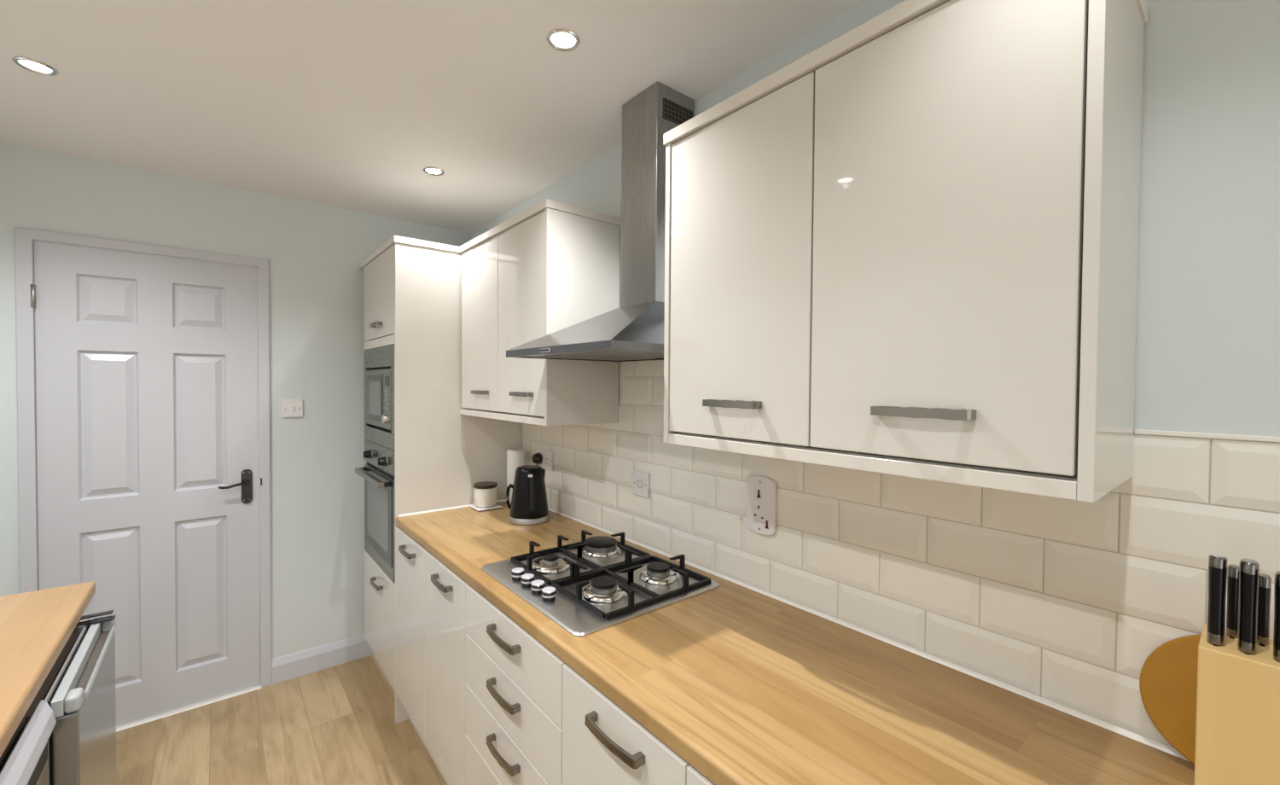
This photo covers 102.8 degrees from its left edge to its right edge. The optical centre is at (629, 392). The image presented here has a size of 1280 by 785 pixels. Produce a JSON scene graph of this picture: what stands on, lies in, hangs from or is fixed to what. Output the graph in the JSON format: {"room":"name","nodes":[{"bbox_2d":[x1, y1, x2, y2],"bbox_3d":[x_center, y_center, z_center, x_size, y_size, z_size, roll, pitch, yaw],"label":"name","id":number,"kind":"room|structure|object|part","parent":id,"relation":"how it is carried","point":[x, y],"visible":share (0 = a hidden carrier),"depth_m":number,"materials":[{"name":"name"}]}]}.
{"room":"kitchen","nodes":[
{"label":"kitchen","id":0,"kind":"room"},
{"bbox_2d":[0,141,469,658],"bbox_3d":[-1.827,0.234,2.497,2.300,2.392,0.100,0,1,-39],"label":"wall","id":1,"kind":"structure","parent":0,"point":[315,252],"depth_m":2.54,"materials":[{"name":"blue paint"}]},
{"bbox_2d":[14,226,271,732],"bbox_3d":[-2.082,0.396,2.264,0.801,2.073,0.148,0,1,-39],"label":"door","id":2,"kind":"structure","parent":1,"relation":"in","point":[142,370],"depth_m":2.23,"materials":[{"name":"grey paint"}]},
{"bbox_3d":[-1.837,0.430,2.383,0.035,0.029,0.124,1,1,34],"label":"handle lever","id":3,"kind":"part","parent":2,"relation":"part of","materials":[{"name":"black plastic"}]},
{"bbox_3d":[-1.823,0.446,2.436,0.042,0.164,0.008,0,1,-39],"label":"handle","id":4,"kind":"part","parent":2,"relation":"part of","materials":[{"name":"black plastic"}]},
{"bbox_2d":[282,399,302,417],"bbox_3d":[-1.674,0.078,2.543,0.086,0.086,0.013,0,1,-39],"label":"light switch","id":5,"kind":"object","parent":1,"relation":"attached to","point":[290,408],"visible":1,"depth_m":2.54,"materials":[{"name":"white plastic"}]},
{"bbox_2d":[271,634,372,685],"bbox_3d":[-1.369,1.367,2.818,0.993,0.120,0.016,0,1,-39],"label":"baseboard","id":6,"kind":"structure","parent":1,"relation":"attached to","point":[298,664],"depth_m":2.63,"materials":[{"name":"grey paint"}]},
{"bbox_2d":[116,654,446,784],"bbox_3d":[-0.362,1.504,0.689,2.300,0.060,6.400,0,1,-39],"label":"floor","id":7,"kind":"structure","parent":0,"point":[334,725],"depth_m":2.11,"materials":[{"name":"wood"}]},
{"bbox_2d":[0,699,56,784],"bbox_3d":[-1.222,1.048,0.628,0.608,0.842,0.596,0,1,-39],"label":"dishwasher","id":8,"kind":"object","parent":7,"relation":"on","point":[25,759],"visible":0.92,"depth_m":0.94,"materials":[{"name":"grey"}]},
{"bbox_3d":[-1.004,1.030,0.803,0.028,0.675,0.596,0,1,-39],"label":"door","id":9,"kind":"part","parent":8,"relation":"part of","materials":[{"name":"silver metal"}]},
{"bbox_2d":[25,610,116,784],"bbox_3d":[-1.563,1.040,1.080,0.644,0.835,0.488,0,1,-39],"label":"dishwasher","id":10,"kind":"object","parent":7,"relation":"on","point":[79,687],"visible":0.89,"depth_m":1.20,"materials":[{"name":"grey metal"}]},
{"bbox_3d":[-1.334,1.041,1.264,0.040,0.741,0.488,0,1,-39],"label":"door","id":11,"kind":"part","parent":10,"relation":"part of","materials":[{"name":"silver metal"}]},
{"bbox_2d":[409,717,448,784],"bbox_3d":[-0.229,1.398,1.347,0.016,0.128,2.342,0,1,-39],"label":"kickboard","id":12,"kind":"object","parent":7,"relation":"on","point":[410,718],"visible":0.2,"depth_m":2.04,"materials":[{"name":"white wood"}]},
{"bbox_2d":[395,526,468,784],"bbox_3d":[-0.551,0.949,2.067,0.599,0.734,0.800,0,1,-39],"label":"base cabinet","id":13,"kind":"object","parent":7,"relation":"on","point":[431,633],"visible":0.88,"depth_m":1.83,"materials":[{"name":"beige"}]},
{"bbox_3d":[-0.884,0.631,2.026,0.031,0.017,0.152,0,1,-39],"label":"handle","id":14,"kind":"part","parent":13,"relation":"part of","materials":[{"name":"grey metal"}]},
{"bbox_3d":[-0.878,0.944,2.060,0.018,0.723,0.397,0,1,-39],"label":"door","id":15,"kind":"part","parent":13,"relation":"part of","materials":[{"name":"white"}]},
{"bbox_3d":[-0.634,0.638,1.714,0.031,0.017,0.152,0,1,-39],"label":"handle","id":16,"kind":"part","parent":13,"relation":"part of","materials":[{"name":"grey metal"}]},
{"bbox_3d":[-0.627,0.951,1.748,0.018,0.723,0.397,0,1,-39],"label":"door","id":17,"kind":"part","parent":13,"relation":"part of","materials":[{"name":"white laminate"}]},
{"bbox_2d":[395,499,1194,784],"bbox_3d":[-0.043,0.571,1.477,0.593,0.048,2.343,0,1,-39],"label":"countertop","id":18,"kind":"structure","parent":13,"relation":"on","point":[747,684],"depth_m":0.96,"materials":[{"name":"brown wood"}]},
{"bbox_2d":[468,503,502,511],"bbox_3d":[-0.667,0.529,2.372,0.116,0.010,0.116,0,1,-39],"label":"trivet","id":19,"kind":"object","parent":18,"relation":"on","point":[497,506],"visible":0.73,"depth_m":2.34,"materials":[{"name":"white ceramic"}]},
{"bbox_2d":[473,481,497,507],"bbox_3d":[-0.666,0.472,2.371,0.109,0.104,0.109,0,1,-39],"label":"jar","id":20,"kind":"object","parent":19,"relation":"on","point":[485,492],"visible":1,"depth_m":2.33,"materials":[{"name":"white ceramic"}]},
{"bbox_3d":[-0.666,0.428,2.370,0.109,0.015,0.109,0,1,-39],"label":"lid","id":21,"kind":"part","parent":20,"relation":"part of","materials":[{"name":"brown wood"}]},
{"bbox_2d":[506,448,524,505],"bbox_3d":[-0.543,0.404,2.455,0.085,0.259,0.085,0,1,-39],"label":"paper towel roll","id":22,"kind":"object","parent":18,"relation":"on","point":[515,457],"visible":0.43,"depth_m":2.42,"materials":[{"name":"white paper"}]},
{"bbox_2d":[506,465,549,525],"bbox_3d":[-0.423,0.426,2.165,0.169,0.227,0.169,0,1,-39],"label":"kettle","id":23,"kind":"object","parent":18,"relation":"on","point":[529,503],"visible":1,"depth_m":2.11,"materials":[{"name":"black"}]},
{"bbox_3d":[-0.503,0.440,2.163,0.037,0.111,0.016,0,1,-2],"label":"handle","id":24,"kind":"part","parent":23,"relation":"part of","materials":[{"name":"black plastic"}]},
{"bbox_3d":[-0.422,0.315,2.163,0.101,0.005,0.101,0,1,-39],"label":"lid","id":25,"kind":"part","parent":23,"relation":"part of","materials":[{"name":"black plastic"}]},
{"bbox_3d":[-0.364,0.351,2.166,0.017,0.059,0.052,0,1,-2],"label":"spout","id":26,"kind":"part","parent":23,"relation":"part of","materials":[{"name":"black plastic"}]},
{"bbox_2d":[481,529,719,636],"bbox_3d":[-0.101,0.525,1.540,0.498,0.057,0.568,0,1,-39],"label":"gas hob","id":27,"kind":"object","parent":18,"relation":"in","point":[592,584],"visible":1,"depth_m":1.46,"materials":[{"name":"silver metal"}]},
{"bbox_3d":[-0.325,0.532,1.493,0.039,0.024,0.039,0,1,-39],"label":"knob","id":28,"kind":"part","parent":27,"relation":"part of","materials":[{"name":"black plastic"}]},
{"bbox_3d":[-0.287,0.533,1.446,0.039,0.024,0.039,0,1,-39],"label":"knob","id":29,"kind":"part","parent":27,"relation":"part of","materials":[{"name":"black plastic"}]},
{"bbox_3d":[-0.250,0.535,1.400,0.039,0.024,0.039,0,1,-39],"label":"knob","id":30,"kind":"part","parent":27,"relation":"part of","materials":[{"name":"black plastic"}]},
{"bbox_3d":[-0.212,0.536,1.353,0.039,0.024,0.039,0,1,-39],"label":"knob","id":31,"kind":"part","parent":27,"relation":"part of","materials":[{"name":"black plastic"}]},
{"bbox_3d":[-0.245,0.537,1.595,0.126,0.020,0.126,0,1,-39],"label":"burner","id":32,"kind":"part","parent":27,"relation":"part of","materials":[{"name":"silver metal"}]},
{"bbox_3d":[-0.098,0.536,1.739,0.122,0.020,0.122,0,1,-39],"label":"burner","id":33,"kind":"part","parent":27,"relation":"part of","materials":[{"name":"silver metal"}]},
{"bbox_3d":[-0.069,0.542,1.387,0.118,0.020,0.118,0,1,-39],"label":"burner","id":34,"kind":"part","parent":27,"relation":"part of","materials":[{"name":"silver metal"}]},
{"bbox_3d":[0.086,0.541,1.507,0.114,0.020,0.114,0,1,-39],"label":"burner","id":35,"kind":"part","parent":27,"relation":"part of","materials":[{"name":"silver metal"}]},
{"bbox_2d":[1139,634,1201,764],"bbox_3d":[0.898,0.471,0.750,0.039,0.210,0.211,0,1,-39],"label":"chopping board","id":36,"kind":"object","parent":18,"relation":"on","point":[1168,676],"visible":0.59,"depth_m":0.80,"materials":[{"name":"brown wood"}]},
{"bbox_2d":[1194,623,1279,784],"bbox_3d":[0.834,0.455,0.649,0.105,0.244,0.148,0,1,-39],"label":"knife block","id":37,"kind":"object","parent":18,"relation":"on","point":[1237,726],"visible":1,"depth_m":0.65,"materials":[{"name":"brown wood"}]},
{"bbox_2d":[1206,552,1227,645],"bbox_3d":[0.780,0.273,0.678,0.026,0.115,0.016,0,1,-39],"label":"kitchen knife","id":38,"kind":"object","parent":37,"relation":"on","point":[1217,562],"visible":1,"depth_m":0.67,"materials":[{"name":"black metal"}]},
{"bbox_3d":[0.780,0.274,0.678,0.026,0.087,0.016,0,1,-39],"label":"handle","id":39,"kind":"part","parent":38,"relation":"part of","materials":[{"name":"black plastic"}]},
{"bbox_2d":[1226,564,1239,636],"bbox_3d":[0.825,0.284,0.698,0.019,0.094,0.012,0,1,-39],"label":"kitchen knife","id":40,"kind":"object","parent":37,"relation":"on","point":[1232,610],"visible":0.85,"depth_m":0.69,"materials":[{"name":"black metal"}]},
{"bbox_2d":[1237,558,1259,653],"bbox_3d":[0.796,0.274,0.657,0.026,0.115,0.016,0,1,-39],"label":"kitchen knife","id":41,"kind":"object","parent":37,"relation":"on","point":[1248,568],"visible":1,"depth_m":0.65,"materials":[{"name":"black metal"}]},
{"bbox_2d":[1256,573,1271,645],"bbox_3d":[0.842,0.287,0.678,0.019,0.089,0.012,0,1,-39],"label":"kitchen knife","id":42,"kind":"object","parent":37,"relation":"on","point":[1265,583],"visible":0.82,"depth_m":0.67,"materials":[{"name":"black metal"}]},
{"bbox_2d":[1273,570,1279,661],"bbox_3d":[0.814,0.278,0.635,0.026,0.107,0.016,0,1,-39],"label":"kitchen knife","id":43,"kind":"object","parent":37,"relation":"on","point":[1277,584],"visible":1,"depth_m":0.63,"materials":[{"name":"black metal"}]},
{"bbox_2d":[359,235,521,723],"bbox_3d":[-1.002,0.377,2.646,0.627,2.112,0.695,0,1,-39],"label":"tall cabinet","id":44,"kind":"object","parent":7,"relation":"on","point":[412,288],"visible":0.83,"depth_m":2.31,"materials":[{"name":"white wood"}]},
{"bbox_2d":[354,439,394,582],"bbox_3d":[-1.010,0.534,2.592,0.592,0.576,0.571,0,1,-39],"label":"oven","id":45,"kind":"object","parent":44,"relation":"in","point":[378,473],"visible":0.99,"depth_m":2.38,"materials":[{"name":"silver"}]},
{"bbox_3d":[-1.298,0.305,2.532,0.033,0.048,0.048,0,1,-39],"label":"knob","id":46,"kind":"part","parent":45,"relation":"part of","materials":[{"name":"black plastic"}]},
{"bbox_3d":[-1.228,0.398,2.408,0.024,0.024,0.495,0,1,-39],"label":"handle","id":47,"kind":"part","parent":45,"relation":"part of","materials":[{"name":"silver metal"}]},
{"bbox_3d":[-1.192,0.599,2.447,0.023,0.450,0.571,0,1,-39],"label":"door","id":48,"kind":"part","parent":45,"relation":"part of","materials":[{"name":"grey glass"}]},
{"bbox_3d":[-1.190,0.302,2.442,0.023,0.110,0.571,0,1,-39],"label":"control panel","id":49,"kind":"part","parent":45,"relation":"part of","materials":[{"name":"silver metal"}]},
{"bbox_3d":[-1.117,0.311,2.306,0.033,0.048,0.048,0,1,-39],"label":"knob","id":50,"kind":"part","parent":45,"relation":"part of","materials":[{"name":"black plastic"}]},
{"bbox_3d":[-1.197,-0.321,2.406,0.031,0.017,0.154,0,1,-39],"label":"handle","id":51,"kind":"part","parent":44,"relation":"part of","materials":[{"name":"grey metal"}]},
{"bbox_3d":[-1.206,0.908,2.429,0.031,0.017,0.154,0,1,-39],"label":"handle","id":52,"kind":"part","parent":44,"relation":"part of","materials":[{"name":"grey metal"}]},
{"bbox_3d":[-1.191,-0.237,2.439,0.018,0.042,0.592,0,1,-39],"label":"rail","id":53,"kind":"part","parent":44,"relation":"part of","materials":[{"name":"white laminate"}]},
{"bbox_3d":[-1.189,-0.453,2.435,0.018,0.382,0.592,0,1,-39],"label":"door","id":54,"kind":"part","parent":44,"relation":"part of","materials":[{"name":"white laminate"}]},
{"bbox_2d":[364,344,394,450],"bbox_3d":[-1.018,0.014,2.573,0.501,0.460,0.571,0,1,-39],"label":"microwave","id":55,"kind":"object","parent":44,"relation":"in","point":[379,362],"visible":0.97,"depth_m":2.38,"materials":[{"name":"silver metal"}]},
{"bbox_3d":[-1.224,0.024,2.480,0.025,0.270,0.365,0,1,-39],"label":"door","id":56,"kind":"part","parent":55,"relation":"part of","materials":[{"name":"grey glass"}]},
{"bbox_3d":[-1.089,0.117,2.279,0.019,0.044,0.044,0,1,-39],"label":"knob","id":57,"kind":"part","parent":55,"relation":"part of","materials":[{"name":"silver metal"}]},
{"bbox_3d":[-1.072,0.028,2.292,0.025,0.270,0.114,0,1,-39],"label":"control panel","id":58,"kind":"part","parent":55,"relation":"part of","materials":[{"name":"silver metal"}]},
{"bbox_3d":[-1.200,1.064,2.463,0.018,0.463,0.592,0,1,-39],"label":"door","id":59,"kind":"part","parent":44,"relation":"part of","materials":[{"name":"white"}]},
{"bbox_3d":[-1.101,-0.664,2.541,0.303,0.028,0.695,0,1,-39],"label":"cornice","id":60,"kind":"part","parent":44,"relation":"part of","materials":[{"name":"white wood"}]},
{"bbox_2d":[465,584,565,784],"bbox_3d":[-0.121,0.962,1.534,0.599,0.734,0.567,0,1,-39],"label":"base cabinet","id":61,"kind":"object","parent":7,"relation":"on","point":[514,686],"visible":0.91,"depth_m":1.34,"materials":[{"name":"beige"}]},
{"bbox_3d":[-0.325,1.194,1.376,0.018,0.256,0.565,0,1,-39],"label":"drawer","id":62,"kind":"part","parent":61,"relation":"part of","materials":[{"name":"white"}]},
{"bbox_3d":[-0.338,0.955,1.350,0.031,0.017,0.162,0,1,-39],"label":"handle","id":63,"kind":"part","parent":61,"relation":"part of","materials":[{"name":"grey metal"}]},
{"bbox_3d":[-0.337,0.798,1.347,0.031,0.017,0.162,0,1,-39],"label":"handle","id":64,"kind":"part","parent":61,"relation":"part of","materials":[{"name":"grey metal"}]},
{"bbox_3d":[-0.336,0.647,1.345,0.031,0.017,0.162,0,1,-39],"label":"handle","id":65,"kind":"part","parent":61,"relation":"part of","materials":[{"name":"grey metal"}]},
{"bbox_3d":[-0.324,0.986,1.372,0.018,0.155,0.565,0,1,-39],"label":"drawer","id":66,"kind":"part","parent":61,"relation":"part of","materials":[{"name":"white wood"}]},
{"bbox_2d":[562,663,690,784],"bbox_3d":[0.178,0.971,1.163,0.599,0.734,0.386,0,1,-39],"label":"base cabinet","id":67,"kind":"object","parent":7,"relation":"on","point":[602,744],"visible":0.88,"depth_m":1.01,"materials":[{"name":"beige wood"}]},
{"bbox_3d":[-0.034,0.656,0.969,0.031,0.017,0.162,0,1,-39],"label":"handle","id":68,"kind":"part","parent":67,"relation":"part of","materials":[{"name":"grey metal"}]},
{"bbox_2d":[686,764,715,784],"bbox_3d":[0.483,0.980,0.784,0.599,0.734,0.586,0,1,-39],"label":"base cabinet","id":69,"kind":"object","parent":7,"relation":"on","point":[694,776],"visible":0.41,"depth_m":0.82,"materials":[{"name":"beige wood"}]},
{"bbox_3d":[-0.853,1.048,0.140,0.647,0.866,0.617,0,1,-39],"label":"base cabinet","id":70,"kind":"object","parent":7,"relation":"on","visible":0},
{"bbox_2d":[0,581,95,757],"bbox_3d":[-1.221,0.584,0.576,0.629,0.040,1.815,0,1,-39],"label":"countertop","id":71,"kind":"structure","parent":70,"relation":"on","point":[36,626],"depth_m":1.15,"materials":[{"name":"brown wood"}]},
{"bbox_2d":[0,0,866,232],"bbox_3d":[-0.100,-0.940,0.340,2.300,0.060,5.620,0,1,-39],"label":"ceiling","id":72,"kind":"structure","parent":0,"point":[345,104],"depth_m":1.54,"materials":[{"name":"white paint"}]},
{"bbox_2d":[11,56,58,75],"bbox_3d":[-1.710,-0.940,1.472,0.087,0.005,0.087,0,1,-39],"label":"recessed light","id":73,"kind":"object","parent":72,"relation":"in","point":[32,65],"visible":1,"depth_m":1.47,"materials":[{"name":"silver metal"}]},
{"bbox_2d":[422,166,444,175],"bbox_3d":[-0.836,-0.947,2.184,0.087,0.005,0.087,0,1,-39],"label":"recessed light","id":74,"kind":"object","parent":72,"relation":"in","point":[433,171],"visible":1,"depth_m":2.18,"materials":[{"name":"silver metal"}]},
{"bbox_2d":[546,28,579,51],"bbox_3d":[-0.173,-0.926,1.343,0.087,0.005,0.087,0,1,-39],"label":"recessed light","id":75,"kind":"object","parent":72,"relation":"in","point":[561,39],"visible":1,"depth_m":1.34,"materials":[{"name":"silver metal"}]},
{"bbox_2d":[469,0,1279,436],"bbox_3d":[0.754,0.280,1.045,0.100,2.392,5.400,0,1,-39],"label":"wall","id":76,"kind":"structure","parent":0,"point":[1207,337],"depth_m":0.79,"materials":[{"name":"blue paint"}]},
{"bbox_2d":[459,198,620,426],"bbox_3d":[-0.419,-0.280,2.140,0.340,0.773,0.804,0,1,-39],"label":"upper cabinet","id":77,"kind":"object","parent":76,"relation":"attached to","point":[552,266],"visible":1,"depth_m":1.88,"materials":[{"name":"white"}]},
{"bbox_3d":[-0.639,-0.002,2.169,0.031,0.017,0.142,0,1,-39],"label":"handle","id":78,"kind":"part","parent":77,"relation":"part of","materials":[{"name":"grey metal"}]},
{"bbox_3d":[-0.644,-0.282,2.212,0.018,0.710,0.390,0,1,-39],"label":"door","id":79,"kind":"part","parent":77,"relation":"part of","materials":[{"name":"white laminate"}]},
{"bbox_3d":[-0.409,0.084,2.171,0.291,0.008,0.783,0,1,-39],"label":"underside panel","id":80,"kind":"part","parent":77,"relation":"part of","materials":[{"name":"beige"}]},
{"bbox_3d":[-0.401,0.005,1.873,0.031,0.017,0.152,0,1,-39],"label":"handle","id":81,"kind":"part","parent":77,"relation":"part of","materials":[{"name":"grey metal"}]},
{"bbox_3d":[-0.402,-0.275,1.911,0.018,0.710,0.377,0,1,-39],"label":"door","id":82,"kind":"part","parent":77,"relation":"part of","materials":[{"name":"white"}]},
{"bbox_3d":[-0.406,-0.652,2.138,0.317,0.028,0.798,0,1,-39],"label":"cornice","id":83,"kind":"part","parent":77,"relation":"part of","materials":[{"name":"white wood"}]},
{"bbox_3d":[-0.164,-0.258,1.846,0.312,0.744,0.016,0,1,-39],"label":"panel","id":84,"kind":"part","parent":77,"relation":"part of","materials":[{"name":"white laminate"}]},
{"bbox_2d":[506,81,694,361],"bbox_3d":[-0.040,-0.521,1.563,0.466,0.822,0.566,0,1,-39],"label":"hood","id":85,"kind":"object","parent":76,"relation":"attached to","point":[635,330],"visible":0.8,"depth_m":1.55,"materials":[{"name":"silver metal"}]},
{"bbox_2d":[521,360,1279,748],"bbox_3d":[0.375,0.205,1.432,0.004,0.706,2.920,0,1,-39],"label":"tiles","id":86,"kind":"structure","parent":76,"relation":"attached to","point":[1246,474],"depth_m":1.04,"materials":[{"name":"white tile"}]},
{"bbox_2d":[535,448,552,470],"bbox_3d":[-0.394,0.308,2.373,0.012,0.086,0.146,0,1,-39],"label":"double socket","id":87,"kind":"object","parent":86,"relation":"attached to","point":[547,456],"visible":0.8,"depth_m":2.35,"materials":[{"name":"white plastic"}]},
{"bbox_2d":[531,452,541,465],"bbox_3d":[-0.420,0.405,2.366,0.038,0.249,0.091,0,1,-39],"label":"plug","id":88,"kind":"object","parent":87,"relation":"in","point":[537,458],"visible":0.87,"depth_m":2.37,"materials":[{"name":"black plastic"}]},
{"bbox_2d":[632,470,649,497],"bbox_3d":[0.041,0.327,1.834,0.010,0.086,0.086,0,1,-39],"label":"switch","id":89,"kind":"object","parent":86,"relation":"attached to","point":[640,480],"visible":1,"depth_m":1.83,"materials":[{"name":"white plastic"}]},
{"bbox_2d":[746,475,776,535],"bbox_3d":[0.368,0.314,1.426,0.013,0.162,0.094,0,1,-39],"label":"double socket","id":90,"kind":"object","parent":86,"relation":"attached to","point":[761,491],"visible":1,"depth_m":1.42,"materials":[{"name":"white plastic"}]},
{"bbox_2d":[764,520,768,529],"bbox_3d":[0.378,0.362,1.405,0.002,0.022,0.012,0,1,-39],"label":"rocker switch","id":91,"kind":"object","parent":90,"relation":"attached to","point":[766,522],"depth_m":1.40,"materials":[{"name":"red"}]},
{"bbox_2d":[663,0,1147,502],"bbox_3d":[0.455,-0.253,1.055,0.340,0.773,0.821,0,1,-39],"label":"upper cabinet","id":92,"kind":"object","parent":76,"relation":"attached to","point":[908,247],"visible":1,"depth_m":0.81,"materials":[{"name":"white laminate"}]},
{"bbox_3d":[0.215,-0.246,1.374,0.312,0.744,0.016,0,1,-39],"label":"panel","id":93,"kind":"part","parent":92,"relation":"part of","materials":[{"name":"white"}]},
{"bbox_3d":[0.217,0.024,1.106,0.031,0.017,0.150,0,1,-39],"label":"handle","id":94,"kind":"part","parent":92,"relation":"part of","materials":[{"name":"grey metal"}]},
{"bbox_3d":[0.230,-0.256,1.126,0.018,0.710,0.386,0,1,-39],"label":"door","id":95,"kind":"part","parent":92,"relation":"part of","materials":[{"name":"white"}]},
{"bbox_3d":[0.471,0.111,1.077,0.291,0.008,0.779,0,1,-39],"label":"underside panel","id":96,"kind":"part","parent":92,"relation":"part of","materials":[{"name":"beige wood"}]},
{"bbox_3d":[0.466,-0.625,1.055,0.317,0.028,0.821,0,1,-39],"label":"cornice","id":97,"kind":"part","parent":92,"relation":"part of","materials":[{"name":"white"}]},
{"bbox_3d":[0.458,0.031,0.807,0.031,0.017,0.150,0,1,-39],"label":"handle","id":98,"kind":"part","parent":92,"relation":"part of","materials":[{"name":"grey metal"}]},
{"bbox_3d":[0.474,-0.248,0.822,0.018,0.710,0.386,0,1,-39],"label":"door","id":99,"kind":"part","parent":92,"relation":"part of","materials":[{"name":"white"}]},
{"bbox_3d":[0.715,-0.231,0.753,0.312,0.744,0.016,0,1,-39],"label":"panel","id":100,"kind":"part","parent":92,"relation":"part of","materials":[{"name":"white"}]},
{"bbox_2d":[1134,429,1279,442],"bbox_3d":[1.066,0.071,0.571,0.005,0.008,0.718,0,1,-39],"label":"trim","id":101,"kind":"structure","parent":76,"relation":"attached to","point":[1236,437],"depth_m":0.79,"materials":[{"name":"white"}]}
]}

